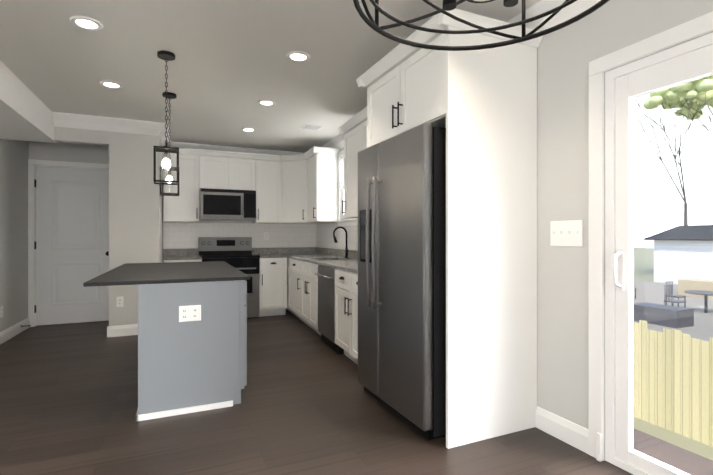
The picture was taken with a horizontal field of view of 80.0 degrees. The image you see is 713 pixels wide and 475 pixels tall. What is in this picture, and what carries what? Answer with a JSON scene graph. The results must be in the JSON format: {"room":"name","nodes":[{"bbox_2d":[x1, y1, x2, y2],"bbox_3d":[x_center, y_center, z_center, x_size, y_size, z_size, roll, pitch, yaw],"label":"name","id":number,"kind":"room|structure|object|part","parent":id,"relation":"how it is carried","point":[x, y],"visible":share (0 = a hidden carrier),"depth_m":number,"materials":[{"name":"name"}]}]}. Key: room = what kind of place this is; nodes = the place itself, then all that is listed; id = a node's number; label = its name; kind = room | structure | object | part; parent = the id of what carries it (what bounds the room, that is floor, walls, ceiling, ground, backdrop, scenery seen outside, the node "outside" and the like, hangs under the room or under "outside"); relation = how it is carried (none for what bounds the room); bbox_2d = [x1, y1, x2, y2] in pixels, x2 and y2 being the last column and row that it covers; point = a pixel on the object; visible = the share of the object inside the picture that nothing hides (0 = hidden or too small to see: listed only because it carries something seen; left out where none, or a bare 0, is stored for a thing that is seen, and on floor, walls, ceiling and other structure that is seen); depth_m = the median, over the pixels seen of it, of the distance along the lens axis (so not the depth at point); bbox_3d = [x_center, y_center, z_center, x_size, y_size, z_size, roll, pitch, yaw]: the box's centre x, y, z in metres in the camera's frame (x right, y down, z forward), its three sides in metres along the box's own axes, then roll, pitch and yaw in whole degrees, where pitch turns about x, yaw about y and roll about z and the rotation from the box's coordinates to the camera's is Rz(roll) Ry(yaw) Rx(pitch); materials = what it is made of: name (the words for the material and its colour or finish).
{"room":"kitchen","nodes":[
{"label":"kitchen","id":0,"kind":"room"},
{"bbox_2d":[0,139,28,331],"bbox_3d":[-4.203,-0.095,3.624,1.580,2.450,2.990,0,0,-24],"label":"wall","id":1,"kind":"structure","parent":0,"point":[14,156],"depth_m":4.83,"materials":[{"name":"grey paint"}]},
{"bbox_2d":[0,306,2,317],"bbox_3d":[-3.764,0.800,4.506,0.009,0.118,0.072,0,0,-24],"label":"outlet","id":2,"kind":"object","parent":1,"relation":"attached to","point":[1,312],"visible":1,"depth_m":4.49,"materials":[{"name":"white plastic"}]},
{"bbox_2d":[0,318,29,344],"bbox_3d":[-3.520,1.069,3.922,0.121,0.122,3.005,0,0,-24],"label":"baseboard","id":3,"kind":"structure","parent":1,"relation":"attached to","point":[12,331],"depth_m":4.80,"materials":[{"name":"white wood"}]},
{"bbox_2d":[0,60,56,142],"bbox_3d":[-3.025,-1.234,-0.359,3.649,0.410,9.420,0,0,-24],"label":"beam","id":4,"kind":"structure","parent":0,"point":[25,113],"depth_m":3.83,"materials":[{"name":"white paint"}]},
{"bbox_2d":[54,127,161,325],"bbox_3d":[-3.075,-0.095,4.720,1.600,2.450,0.120,0,0,-24],"label":"wall","id":5,"kind":"structure","parent":0,"point":[135,217],"depth_m":4.87,"materials":[{"name":"grey paint"}]},
{"bbox_2d":[107,326,112,336],"bbox_3d":[-2.988,1.069,5.245,0.052,0.122,1.036,0,0,-24],"label":"baseboard","id":6,"kind":"structure","parent":5,"relation":"attached to","point":[109,328],"depth_m":4.78,"materials":[{"name":"white wood"}]},
{"bbox_2d":[116,296,122,306],"bbox_3d":[-2.688,0.740,4.824,0.072,0.118,0.008,0,0,-24],"label":"outlet","id":7,"kind":"object","parent":5,"relation":"attached to","point":[119,301],"visible":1,"depth_m":4.82,"materials":[{"name":"white plastic"}]},
{"bbox_2d":[113,324,137,336],"bbox_3d":[-2.520,1.069,4.897,0.476,0.122,0.017,0,0,-24],"label":"baseboard","id":8,"kind":"structure","parent":5,"relation":"attached to","point":[132,329],"depth_m":4.84,"materials":[{"name":"white wood"}]},
{"bbox_2d":[162,152,162,262],"bbox_3d":[-2.780,-0.095,5.430,0.551,2.450,0.870,0,0,-24],"label":"wall","id":9,"kind":"structure","parent":0,"point":[162,152],"depth_m":5.84,"materials":[{"name":"grey paint"}]},
{"bbox_2d":[29,141,313,325],"bbox_3d":[-3.116,-0.095,5.843,5.389,2.450,0.160,0,0,-24],"label":"wall","id":10,"kind":"structure","parent":0,"point":[71,152],"depth_m":5.51,"materials":[{"name":"grey paint"}]},
{"bbox_2d":[28,159,108,326],"bbox_3d":[-3.651,0.081,5.535,1.014,2.097,0.076,0,0,-24],"label":"door frame","id":11,"kind":"structure","parent":10,"relation":"attached to","point":[33,164],"depth_m":5.32,"materials":[{"name":"white wood"}]},
{"bbox_2d":[34,166,108,324],"bbox_3d":[-3.641,0.115,5.505,0.876,2.007,0.114,0,0,-24],"label":"hall door","id":12,"kind":"structure","parent":10,"relation":"in","point":[71,244],"depth_m":5.50,"materials":[{"name":"white paint"}]},
{"bbox_2d":[164,147,199,222],"bbox_3d":[-2.428,-0.698,5.889,0.451,0.987,0.317,0,0,-24],"label":"upper cabinet","id":13,"kind":"object","parent":10,"relation":"attached to","point":[184,207],"depth_m":5.77,"materials":[{"name":"white wood"}]},
{"bbox_2d":[200,149,231,189],"bbox_3d":[-2.021,-0.928,6.072,0.437,0.527,0.317,0,0,-24],"label":"upper cabinet","id":14,"kind":"object","parent":10,"relation":"attached to","point":[215,166],"depth_m":5.93,"materials":[{"name":"white wood"}]},
{"bbox_2d":[199,188,255,220],"bbox_3d":[-1.850,-0.451,6.082,0.750,0.418,0.438,0,0,-24],"label":"microwave","id":15,"kind":"object","parent":14,"relation":"attached to","point":[222,204],"visible":1,"depth_m":5.92,"materials":[{"name":"silver metal"}]},
{"bbox_2d":[163,222,302,248],"bbox_3d":[-1.786,-0.017,6.350,2.010,0.371,0.008,0,0,-24],"label":"tile backsplash","id":16,"kind":"structure","parent":10,"relation":"attached to","point":[179,235],"depth_m":6.33,"materials":[{"name":"white tile"}]},
{"bbox_2d":[264,232,268,239],"bbox_3d":[-1.386,-0.010,6.521,0.072,0.118,0.008,0,0,-24],"label":"outlet","id":17,"kind":"object","parent":16,"relation":"attached to","point":[266,235],"visible":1,"depth_m":6.52,"materials":[{"name":"white plastic"}]},
{"bbox_2d":[232,152,255,190],"bbox_3d":[-1.729,-0.928,6.205,0.437,0.527,0.317,0,0,-24],"label":"upper cabinet","id":18,"kind":"object","parent":10,"relation":"attached to","point":[243,164],"depth_m":6.08,"materials":[{"name":"white wood"}]},
{"bbox_2d":[252,154,275,222],"bbox_3d":[-1.325,-0.698,6.365,0.427,0.987,0.358,0,0,-24],"label":"upper cabinet","id":19,"kind":"object","parent":10,"relation":"attached to","point":[265,164],"depth_m":6.22,"materials":[{"name":"white wood"}]},
{"bbox_2d":[276,154,303,222],"bbox_3d":[-0.841,-0.698,6.419,0.716,0.987,0.655,0,0,-24],"label":"upper cabinet","id":20,"kind":"object","parent":10,"relation":"attached to","point":[297,189],"depth_m":6.26,"materials":[{"name":"white wood"}]},
{"bbox_2d":[0,0,540,152],"bbox_3d":[-0.266,-1.380,1.490,4.300,0.120,10.520,0,0,-24],"label":"ceiling","id":21,"kind":"structure","parent":0,"point":[230,65],"depth_m":3.17,"materials":[{"name":"white paint"}]},
{"bbox_2d":[70,16,102,30],"bbox_3d":[-1.667,-1.315,2.624,0.176,0.009,0.176,0,0,-24],"label":"recessed light","id":22,"kind":"object","parent":21,"relation":"in","point":[86,23],"visible":1,"depth_m":2.62,"materials":[{"name":"white plastic"}]},
{"bbox_2d":[100,81,122,88],"bbox_3d":[-2.122,-1.316,3.680,0.176,0.009,0.176,0,0,-24],"label":"recessed light","id":23,"kind":"object","parent":21,"relation":"in","point":[112,84],"visible":0.98,"depth_m":3.67,"materials":[{"name":"white plastic"}]},
{"bbox_2d":[153,50,178,184],"bbox_3d":[-1.374,-0.852,3.069,0.164,0.935,0.164,0,0,-24],"label":"pendant light","id":24,"kind":"object","parent":21,"relation":"hanging from","point":[166,56],"visible":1,"depth_m":3.05,"materials":[{"name":"black metal"}]},
{"bbox_2d":[160,92,178,195],"bbox_3d":[-1.732,-0.852,3.933,0.164,0.935,0.164,0,0,-24],"label":"pendant light","id":25,"kind":"object","parent":21,"relation":"hanging from","point":[170,95],"visible":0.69,"depth_m":3.92,"materials":[{"name":"black metal"}]},
{"bbox_2d":[241,128,255,131],"bbox_3d":[-1.331,-1.316,5.234,0.176,0.009,0.176,0,0,-24],"label":"recessed light","id":26,"kind":"object","parent":21,"relation":"in","point":[248,129],"visible":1,"depth_m":5.21,"materials":[{"name":"white"}]},
{"bbox_2d":[257,99,274,105],"bbox_3d":[-0.885,-1.316,4.173,0.176,0.009,0.176,0,0,-24],"label":"recessed light","id":27,"kind":"object","parent":21,"relation":"in","point":[265,102],"visible":1,"depth_m":4.16,"materials":[{"name":"white"}]},
{"bbox_2d":[286,51,309,61],"bbox_3d":[-0.426,-1.315,3.108,0.176,0.009,0.176,0,0,-24],"label":"recessed light","id":28,"kind":"object","parent":21,"relation":"in","point":[298,56],"visible":1,"depth_m":3.10,"materials":[{"name":"white plastic"}]},
{"bbox_2d":[300,124,323,129],"bbox_3d":[-0.540,-1.315,5.108,0.240,0.010,0.200,0,0,-24],"label":"ceiling vent","id":29,"kind":"object","parent":21,"relation":"in","point":[311,127],"visible":0.98,"depth_m":5.10,"materials":[{"name":"white metal"}]},
{"bbox_2d":[353,0,608,50],"bbox_3d":[0.270,-0.914,0.887,0.562,0.810,0.562,0,0,-24],"label":"chandelier","id":30,"kind":"object","parent":21,"relation":"hanging from","point":[448,5],"visible":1,"depth_m":1.09,"materials":[{"name":"black metal"}]},
{"bbox_2d":[0,309,712,474],"bbox_3d":[-1.610,1.180,0.883,7.250,0.100,10.520,0,0,-24],"label":"floor","id":31,"kind":"structure","parent":0,"point":[308,405],"depth_m":2.50,"materials":[{"name":"brown wood"}]},
{"bbox_2d":[164,259,200,262],"bbox_3d":[-2.359,0.715,5.748,0.447,0.830,0.628,0,0,-24],"label":"base cabinet","id":32,"kind":"object","parent":31,"relation":"on","point":[196,260],"visible":0.1,"depth_m":5.51,"materials":[{"name":"white"}]},
{"bbox_2d":[163,248,200,259],"bbox_3d":[-2.370,0.234,5.758,0.458,0.129,0.602,0,0,-24],"label":"countertop","id":33,"kind":"structure","parent":32,"relation":"on","point":[191,253],"depth_m":5.96,"materials":[{"name":"grey stone"}]},
{"bbox_2d":[131,277,249,421],"bbox_3d":[-1.395,0.712,3.591,0.737,0.836,1.856,0,0,-24],"label":"kitchen island","id":34,"kind":"object","parent":31,"relation":"on","point":[192,337],"depth_m":2.73,"materials":[{"name":"grey wood"}]},
{"bbox_2d":[83,261,249,286],"bbox_3d":[-1.528,0.282,3.581,1.032,0.023,1.940,0,0,-24],"label":"island countertop","id":35,"kind":"structure","parent":34,"relation":"on","point":[212,270],"depth_m":3.11,"materials":[{"name":"grey stone"}]},
{"bbox_2d":[198,237,259,318],"bbox_3d":[-1.794,0.569,5.960,0.756,1.122,0.696,0,0,-24],"label":"range","id":36,"kind":"object","parent":31,"relation":"on","point":[236,252],"visible":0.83,"depth_m":5.84,"materials":[{"name":"silver metal"}]},
{"bbox_2d":[259,258,286,316],"bbox_3d":[-1.283,0.715,6.234,0.402,0.830,0.628,0,0,-24],"label":"base cabinet","id":37,"kind":"object","parent":31,"relation":"on","point":[272,286],"visible":0.88,"depth_m":6.00,"materials":[{"name":"white wood"}]},
{"bbox_2d":[252,248,272,257],"bbox_3d":[-1.314,0.234,6.235,0.344,0.129,0.602,0,0,-24],"label":"countertop","id":38,"kind":"structure","parent":37,"relation":"on","point":[263,252],"depth_m":6.46,"materials":[{"name":"grey stone"}]},
{"bbox_2d":[295,278,310,327],"bbox_3d":[-0.337,0.835,5.204,0.640,0.590,0.692,0,0,-24],"label":"base cabinet","id":39,"kind":"object","parent":31,"relation":"on","point":[302,291],"depth_m":5.26,"materials":[{"name":"white wood"}]},
{"bbox_2d":[287,258,336,314],"bbox_3d":[-0.671,0.715,6.093,0.671,0.830,1.353,0,0,-24],"label":"base cabinet","id":40,"kind":"object","parent":31,"relation":"on","point":[295,268],"depth_m":5.78,"materials":[{"name":"white wood"}]},
{"bbox_2d":[311,263,320,335],"bbox_3d":[-0.182,0.715,4.813,0.601,0.830,0.216,0,0,-24],"label":"base cabinet","id":41,"kind":"object","parent":31,"relation":"on","point":[314,267],"depth_m":4.77,"materials":[{"name":"white wood"}]},
{"bbox_2d":[273,247,357,272],"bbox_3d":[-0.284,0.334,5.034,0.845,0.329,3.641,0,0,-24],"label":"countertop","id":42,"kind":"structure","parent":41,"relation":"on","point":[327,257],"depth_m":5.64,"materials":[{"name":"grey stone"}]},
{"bbox_2d":[333,226,348,257],"bbox_3d":[-0.183,0.071,5.255,0.210,0.396,0.108,0,0,-24],"label":"faucet","id":43,"kind":"object","parent":42,"relation":"on","point":[346,247],"visible":1,"depth_m":5.28,"materials":[{"name":"black metal"}]},
{"bbox_2d":[315,265,343,353],"bbox_3d":[-0.065,0.715,4.437,0.642,0.830,0.600,0,0,-21],"label":"dishwasher","id":44,"kind":"object","parent":31,"relation":"on","point":[326,300],"visible":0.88,"depth_m":4.28,"materials":[{"name":"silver metal"}]},
{"bbox_2d":[335,269,357,364],"bbox_3d":[0.204,0.715,3.751,0.628,0.830,0.867,0,0,-21],"label":"base cabinet","id":45,"kind":"object","parent":31,"relation":"on","point":[346,311],"visible":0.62,"depth_m":3.74,"materials":[{"name":"white wood"}]},
{"bbox_2d":[358,123,445,439],"bbox_3d":[0.474,0.253,2.853,0.770,1.755,0.885,0,0,-24],"label":"refrigerator","id":46,"kind":"object","parent":31,"relation":"on","point":[402,276],"visible":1,"depth_m":2.50,"materials":[{"name":"grey metal"}]},
{"bbox_2d":[356,8,542,448],"bbox_3d":[0.547,-0.031,2.848,0.694,2.322,1.124,0,0,-24],"label":"tall cabinet","id":47,"kind":"object","parent":31,"relation":"on","point":[480,106],"visible":0.85,"depth_m":2.40,"materials":[{"name":"white wood"}]},
{"bbox_2d":[321,0,712,460],"bbox_3d":[1.421,-0.095,2.237,0.389,2.450,10.493,0,0,-24],"label":"wall","id":48,"kind":"structure","parent":0,"point":[566,55],"depth_m":2.33,"materials":[{"name":"grey paint"}]},
{"bbox_2d":[304,147,337,222],"bbox_3d":[-0.495,-0.698,6.002,0.360,0.987,0.601,0,0,-24],"label":"upper cabinet","id":49,"kind":"object","parent":48,"relation":"attached to","point":[319,163],"depth_m":5.74,"materials":[{"name":"white wood"}]},
{"bbox_2d":[52,0,600,155],"bbox_3d":[-0.077,-1.252,1.576,3.323,0.135,10.120,0,0,-24],"label":"crown molding","id":50,"kind":"structure","parent":48,"relation":"attached to","point":[121,125],"depth_m":4.70,"materials":[{"name":"white wood"}]},
{"bbox_2d":[303,222,357,250],"bbox_3d":[0.000,-0.017,5.163,0.225,0.371,3.642,0,0,-24],"label":"tile backsplash","id":51,"kind":"structure","parent":48,"relation":"attached to","point":[314,235],"depth_m":6.18,"materials":[{"name":"white tile"}]},
{"bbox_2d":[336,118,351,218],"bbox_3d":[0.096,-0.698,4.407,0.397,0.987,0.591,0,0,-24],"label":"upper cabinet","id":52,"kind":"object","parent":48,"relation":"attached to","point":[346,129],"depth_m":4.55,"materials":[{"name":"white wood"}]},
{"bbox_2d":[336,150,357,225],"bbox_3d":[-0.029,-0.640,5.323,0.150,1.000,1.100,0,0,-21],"label":"window","id":53,"kind":"structure","parent":48,"relation":"in","point":[347,222],"depth_m":5.73,"materials":[{"name":"white"}]},
{"bbox_3d":[-0.003,-0.650,5.332,0.065,0.808,0.888,0,0,-21],"label":"window sash","id":54,"kind":"part","parent":53,"relation":"part of","materials":[{"name":"white"}]},
{"bbox_2d":[352,107,366,217],"bbox_3d":[0.287,-0.698,3.984,0.397,0.987,0.571,0,0,-24],"label":"upper cabinet","id":55,"kind":"object","parent":48,"relation":"attached to","point":[359,121],"depth_m":4.27,"materials":[{"name":"white wood"}]},
{"bbox_2d":[535,406,587,453],"bbox_3d":[1.140,1.069,2.366,0.016,0.122,0.347,0,0,-24],"label":"baseboard","id":56,"kind":"structure","parent":48,"relation":"attached to","point":[573,434],"depth_m":2.35,"materials":[{"name":"white wood"}]},
{"bbox_2d":[550,220,582,246],"bbox_3d":[1.154,-0.018,2.328,0.019,0.141,0.203,0,0,-24],"label":"switch plate","id":57,"kind":"object","parent":48,"relation":"attached to","point":[567,233],"visible":1,"depth_m":2.32,"materials":[{"name":"white plastic"}]},
{"bbox_2d":[588,11,712,461],"bbox_3d":[1.606,0.113,1.315,0.032,2.035,1.950,0,0,-24],"label":"door frame","id":58,"kind":"structure","parent":48,"relation":"attached to","point":[680,33],"depth_m":2.15,"materials":[{"name":"white wood"}]},
{"bbox_2d":[605,32,712,474],"bbox_3d":[1.653,0.150,1.337,0.169,1.958,1.798,0,0,-24],"label":"sliding door","id":59,"kind":"structure","parent":48,"relation":"in","point":[679,65],"depth_m":2.05,"materials":[{"name":"glass"}]},
{"label":"outside","id":60,"kind":"structure","parent":0,"visible":0},
{"bbox_2d":[633,247,712,459],"bbox_3d":[58.018,3.576,42.565,136.150,0.100,190.000,0,0,-24],"label":"ground","id":61,"kind":"structure","parent":60,"point":[677,439],"depth_m":7.86,"materials":[{"name":"beige concrete"}]},
{"bbox_2d":[633,78,709,224],"bbox_3d":[26.788,-5.013,36.002,13.283,17.092,11.619,0,0,-24],"label":"tree","id":62,"kind":"object","parent":61,"relation":"on","point":[682,188],"depth_m":35.31,"materials":[{"name":"brown plant"}]},
{"bbox_2d":[633,320,712,446],"bbox_3d":[6.553,2.555,5.915,0.070,1.949,13.570,0,0,-24],"label":"fence","id":63,"kind":"object","parent":61,"relation":"on","point":[667,370],"depth_m":7.67,"materials":[{"name":"yellow wood"}]},
{"bbox_2d":[633,280,712,341],"bbox_3d":[12.824,3.189,19.517,16.500,0.680,12.800,0,0,-24],"label":"ground","id":64,"kind":"structure","parent":61,"relation":"on","point":[655,293],"depth_m":18.09,"materials":[{"name":"beige concrete"}]},
{"bbox_2d":[633,279,712,327],"bbox_3d":[11.902,2.299,19.128,10.100,1.100,9.750,0,0,-24],"label":"patio furniture","id":65,"kind":"object","parent":64,"relation":"on","point":[679,310],"depth_m":14.23,"materials":[{"name":"grey"}]},
{"bbox_2d":[643,225,712,283],"bbox_3d":[24.646,1.388,23.102,7.900,4.280,12.800,0,0,-24],"label":"shed","id":66,"kind":"object","parent":61,"relation":"on","point":[708,273],"depth_m":25.82,"materials":[{"name":"white"}]},
{"bbox_2d":[643,75,712,132],"bbox_3d":[28.593,-5.325,28.842,10.798,17.718,14.204,0,0,-24],"label":"tree","id":67,"kind":"object","parent":61,"relation":"on","point":[660,96],"depth_m":30.82,"materials":[{"name":"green plant"}]},
{"bbox_2d":[676,97,712,128],"bbox_3d":[33.010,-6.451,34.718,8.802,19.968,14.001,0,0,-24],"label":"tree","id":68,"kind":"object","parent":61,"relation":"on","point":[692,115],"depth_m":38.37,"materials":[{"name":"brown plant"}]}
]}

